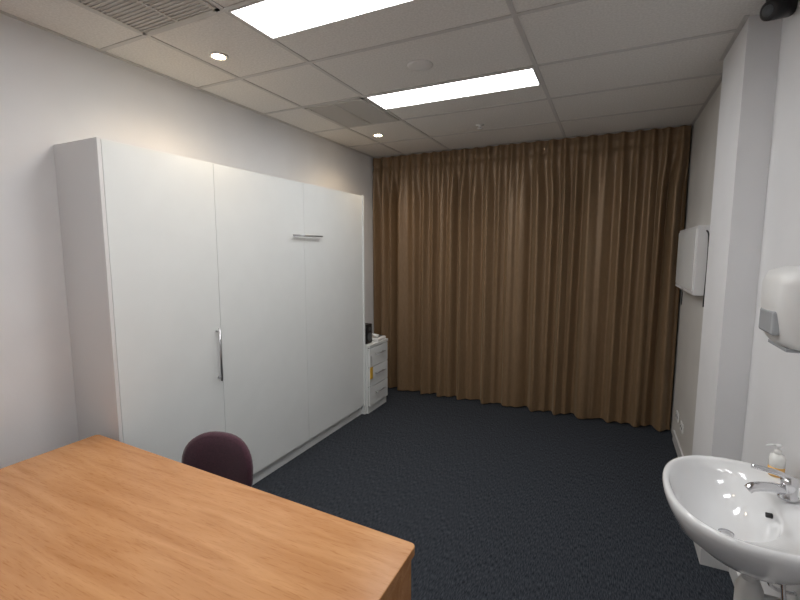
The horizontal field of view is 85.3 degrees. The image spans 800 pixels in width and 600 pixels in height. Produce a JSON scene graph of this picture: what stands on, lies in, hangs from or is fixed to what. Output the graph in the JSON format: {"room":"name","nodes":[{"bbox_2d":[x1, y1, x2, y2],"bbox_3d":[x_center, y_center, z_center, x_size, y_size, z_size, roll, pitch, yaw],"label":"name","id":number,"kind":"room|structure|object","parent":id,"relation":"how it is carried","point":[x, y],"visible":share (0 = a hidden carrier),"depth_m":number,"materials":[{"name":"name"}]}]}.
{"room":"examination room","nodes":[
{"label":"examination room","id":0,"kind":"room"},
{"bbox_2d":[0,13,373,468],"bbox_3d":[-1.556,-0.020,2.739,0.100,2.720,5.950,3,7,26],"label":"wall","id":1,"kind":"structure","parent":0,"point":[55,89],"depth_m":2.21,"materials":[{"name":"paint"}]},
{"bbox_2d":[0,0,765,157],"bbox_3d":[-0.081,-1.340,1.871,3.376,0.100,6.150,3,7,26],"label":"ceiling","id":2,"kind":"structure","parent":0,"point":[589,27],"depth_m":2.46,"materials":[{"name":"tile"}]},
{"bbox_2d":[70,0,219,34],"bbox_3d":[-1.159,-1.275,1.783,0.509,0.010,0.584,3,7,26],"label":"ceiling air vent","id":3,"kind":"object","parent":2,"relation":"in","point":[146,17],"depth_m":1.94,"materials":[{"name":"white metal"}]},
{"bbox_2d":[208,52,227,60],"bbox_3d":[-1.004,-1.345,2.404,0.104,0.010,0.104,3,7,26],"label":"recessed light","id":4,"kind":"object","parent":2,"relation":"in","point":[218,56],"visible":1,"depth_m":2.39,"materials":[{"name":"white metal"}]},
{"bbox_2d":[228,0,417,39],"bbox_3d":[-0.196,-1.281,1.829,1.133,0.008,0.288,3,7,26],"label":"recessed light","id":5,"kind":"object","parent":2,"relation":"in","point":[276,19],"visible":1,"depth_m":1.96,"materials":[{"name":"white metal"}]},
{"bbox_2d":[304,98,398,127],"bbox_3d":[-0.363,-1.461,3.420,0.509,0.010,0.584,3,7,26],"label":"ceiling air vent","id":6,"kind":"object","parent":2,"relation":"in","point":[358,112],"depth_m":3.39,"materials":[{"name":"white metal"}]},
{"bbox_2d":[0,0,749,157],"bbox_3d":[-0.103,-1.283,1.832,3.176,0.005,5.850,3,7,26],"label":"grid","id":7,"kind":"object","parent":2,"relation":"attached to","point":[514,14],"depth_m":2.49,"materials":[{"name":"grey metal"}]},
{"bbox_2d":[373,134,383,136],"bbox_3d":[-0.204,-1.532,4.050,0.104,0.010,0.104,3,7,26],"label":"recessed light","id":8,"kind":"object","parent":2,"relation":"in","point":[374,135],"visible":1,"depth_m":4.04,"materials":[{"name":"white metal"}]},
{"bbox_2d":[407,59,432,70],"bbox_3d":[0.116,-1.358,2.522,0.150,0.010,0.150,3,7,26],"label":"ceiling speaker","id":9,"kind":"object","parent":2,"relation":"attached to","point":[420,64],"visible":1,"depth_m":2.50,"materials":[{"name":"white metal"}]},
{"bbox_2d":[366,68,540,109],"bbox_3d":[0.336,-1.405,2.922,1.133,0.008,0.293,3,7,26],"label":"recessed light","id":10,"kind":"object","parent":2,"relation":"in","point":[523,78],"visible":1,"depth_m":2.90,"materials":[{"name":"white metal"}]},
{"bbox_2d":[373,125,690,430],"bbox_3d":[1.081,-0.221,4.497,3.084,2.693,0.145,3,7,26],"label":"curtain","id":11,"kind":"object","parent":2,"relation":"hanging from","point":[537,275],"visible":0.98,"depth_m":4.36,"materials":[{"name":"fabric"}]},
{"bbox_2d":[379,125,691,157],"bbox_3d":[1.107,-1.562,4.395,3.091,0.030,0.025,3,7,26],"label":"track","id":12,"kind":"object","parent":2,"relation":"attached to","point":[688,125],"depth_m":4.24,"materials":[{"name":"white metal"}]},
{"bbox_2d":[760,0,797,20],"bbox_3d":[1.580,-1.224,1.814,0.129,0.116,0.099,-1,7,-12],"label":"security camera","id":13,"kind":"object","parent":2,"relation":"attached to","point":[772,9],"visible":1,"depth_m":1.79,"materials":[{"name":"black plastic"}]},
{"bbox_2d":[252,387,733,599],"bbox_3d":[-0.081,1.462,2.190,3.376,0.100,6.150,3,7,26],"label":"floor","id":14,"kind":"structure","parent":0,"point":[494,501],"depth_m":2.92,"materials":[{"name":"carpet"}]},
{"bbox_2d":[0,435,414,599],"bbox_3d":[-0.914,1.127,1.462,1.784,0.730,0.871,3,7,26],"label":"office desk","id":15,"kind":"object","parent":14,"relation":"on","point":[96,517],"visible":1,"depth_m":1.39,"materials":[{"name":"brown wood"}]},
{"bbox_2d":[53,137,365,484],"bbox_3d":[-1.026,0.193,3.287,0.396,2.174,2.416,3,7,26],"label":"wardrobe","id":16,"kind":"object","parent":14,"relation":"on","point":[203,297],"visible":0.84,"depth_m":2.62,"materials":[{"name":"white laminate"}]},
{"bbox_2d":[181,431,252,486],"bbox_3d":[-0.944,1.055,1.991,0.460,0.757,0.476,2,7,18],"label":"chair","id":17,"kind":"object","parent":14,"relation":"on","point":[223,454],"visible":0.16,"depth_m":2.12,"materials":[{"name":"fabric"}]},
{"bbox_2d":[365,338,387,413],"bbox_3d":[-0.390,0.777,4.629,0.439,0.710,0.396,3,7,26],"label":"drawers","id":18,"kind":"object","parent":14,"relation":"on","point":[377,387],"visible":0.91,"depth_m":4.50,"materials":[{"name":"white laminate"}]},
{"bbox_2d":[365,323,371,343],"bbox_3d":[-0.360,0.341,4.439,0.126,0.200,0.110,3,7,26],"label":"speaker","id":19,"kind":"object","parent":18,"relation":"on","point":[368,326],"visible":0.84,"depth_m":4.39},
{"bbox_2d":[370,356,372,379],"bbox_3d":[-0.287,0.679,4.380,0.008,0.240,0.050,3,7,26],"label":"tag","id":20,"kind":"object","parent":18,"relation":"hanging from","point":[371,368],"visible":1,"depth_m":4.38,"materials":[{"name":"orange plastic"}]},
{"bbox_2d":[372,333,385,341],"bbox_3d":[-0.284,0.380,4.624,0.213,0.080,0.180,3,7,26],"label":"telephone","id":21,"kind":"object","parent":18,"relation":"on","point":[375,337],"visible":0.5,"depth_m":4.53,"materials":[{"name":"white plastic"}]},
{"bbox_2d":[692,15,782,460],"bbox_3d":[1.814,0.027,2.329,0.225,2.720,0.500,3,7,26],"label":"column","id":22,"kind":"structure","parent":14,"relation":"on","point":[750,66],"depth_m":2.14,"materials":[{"name":"white paint"}]},
{"bbox_2d":[670,81,721,455],"bbox_3d":[2.305,-0.080,3.268,0.165,2.720,1.630,3,7,26],"label":"wall","id":23,"kind":"structure","parent":0,"point":[703,138],"depth_m":3.30,"materials":[{"name":"grey paint"}]},
{"bbox_2d":[676,410,678,422],"bbox_3d":[2.341,0.982,3.668,0.010,0.072,0.116,3,7,26],"label":"power outlet","id":24,"kind":"object","parent":23,"relation":"attached to","point":[677,413],"visible":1,"depth_m":3.63,"materials":[{"name":"white plastic"}]},
{"bbox_2d":[680,420,683,433],"bbox_3d":[2.232,1.007,3.444,0.010,0.072,0.116,3,7,26],"label":"power outlet","id":25,"kind":"object","parent":23,"relation":"attached to","point":[681,423],"visible":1,"depth_m":3.42,"materials":[{"name":"white plastic"}]},
{"bbox_2d":[675,225,709,306],"bbox_3d":[2.168,-0.235,3.247,0.075,0.596,0.915,3,7,26],"label":"box","id":26,"kind":"object","parent":23,"relation":"attached to","point":[693,243],"visible":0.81,"depth_m":2.93,"materials":[{"name":"white plastic"}]},
{"bbox_2d":[740,0,799,599],"bbox_3d":[0.930,0.250,0.369,0.100,2.720,3.820,3,7,26],"label":"wall","id":27,"kind":"structure","parent":0,"point":[773,396],"depth_m":1.84,"materials":[{"name":"paint"}]},
{"bbox_2d":[672,430,739,585],"bbox_3d":[1.196,1.464,1.334,0.137,0.090,5.530,3,7,26],"label":"baseboard","id":28,"kind":"structure","parent":27,"relation":"attached to","point":[704,557],"depth_m":2.29,"materials":[{"name":"grey paint"}]},
{"bbox_2d":[662,455,799,599],"bbox_3d":[1.124,0.856,1.462,0.434,0.424,0.610,3,7,26],"label":"basin","id":29,"kind":"object","parent":27,"relation":"attached to","point":[756,535],"visible":0.99,"depth_m":1.44,"materials":[{"name":"white ceramic"}]},
{"bbox_2d":[744,463,799,502],"bbox_3d":[1.223,0.602,1.439,0.163,0.093,0.071,1,7,11],"label":"mixer tap","id":30,"kind":"object","parent":29,"relation":"on","point":[787,490],"visible":1,"depth_m":1.42,"materials":[{"name":"silver metal"}]},
{"bbox_2d":[766,443,785,477],"bbox_3d":[1.359,0.575,1.570,0.048,0.116,0.054,-3,7,-27],"label":"soap bottle","id":31,"kind":"object","parent":29,"relation":"on","point":[776,459],"visible":0.88,"depth_m":1.55,"materials":[{"name":"white plastic"}]},
{"bbox_2d":[759,265,799,352],"bbox_3d":[1.313,0.025,1.443,0.160,0.273,0.270,3,7,26],"label":"paper towel dispenser","id":32,"kind":"object","parent":27,"relation":"attached to","point":[779,318],"visible":1,"depth_m":1.39,"materials":[{"name":"white plastic"}]}
]}

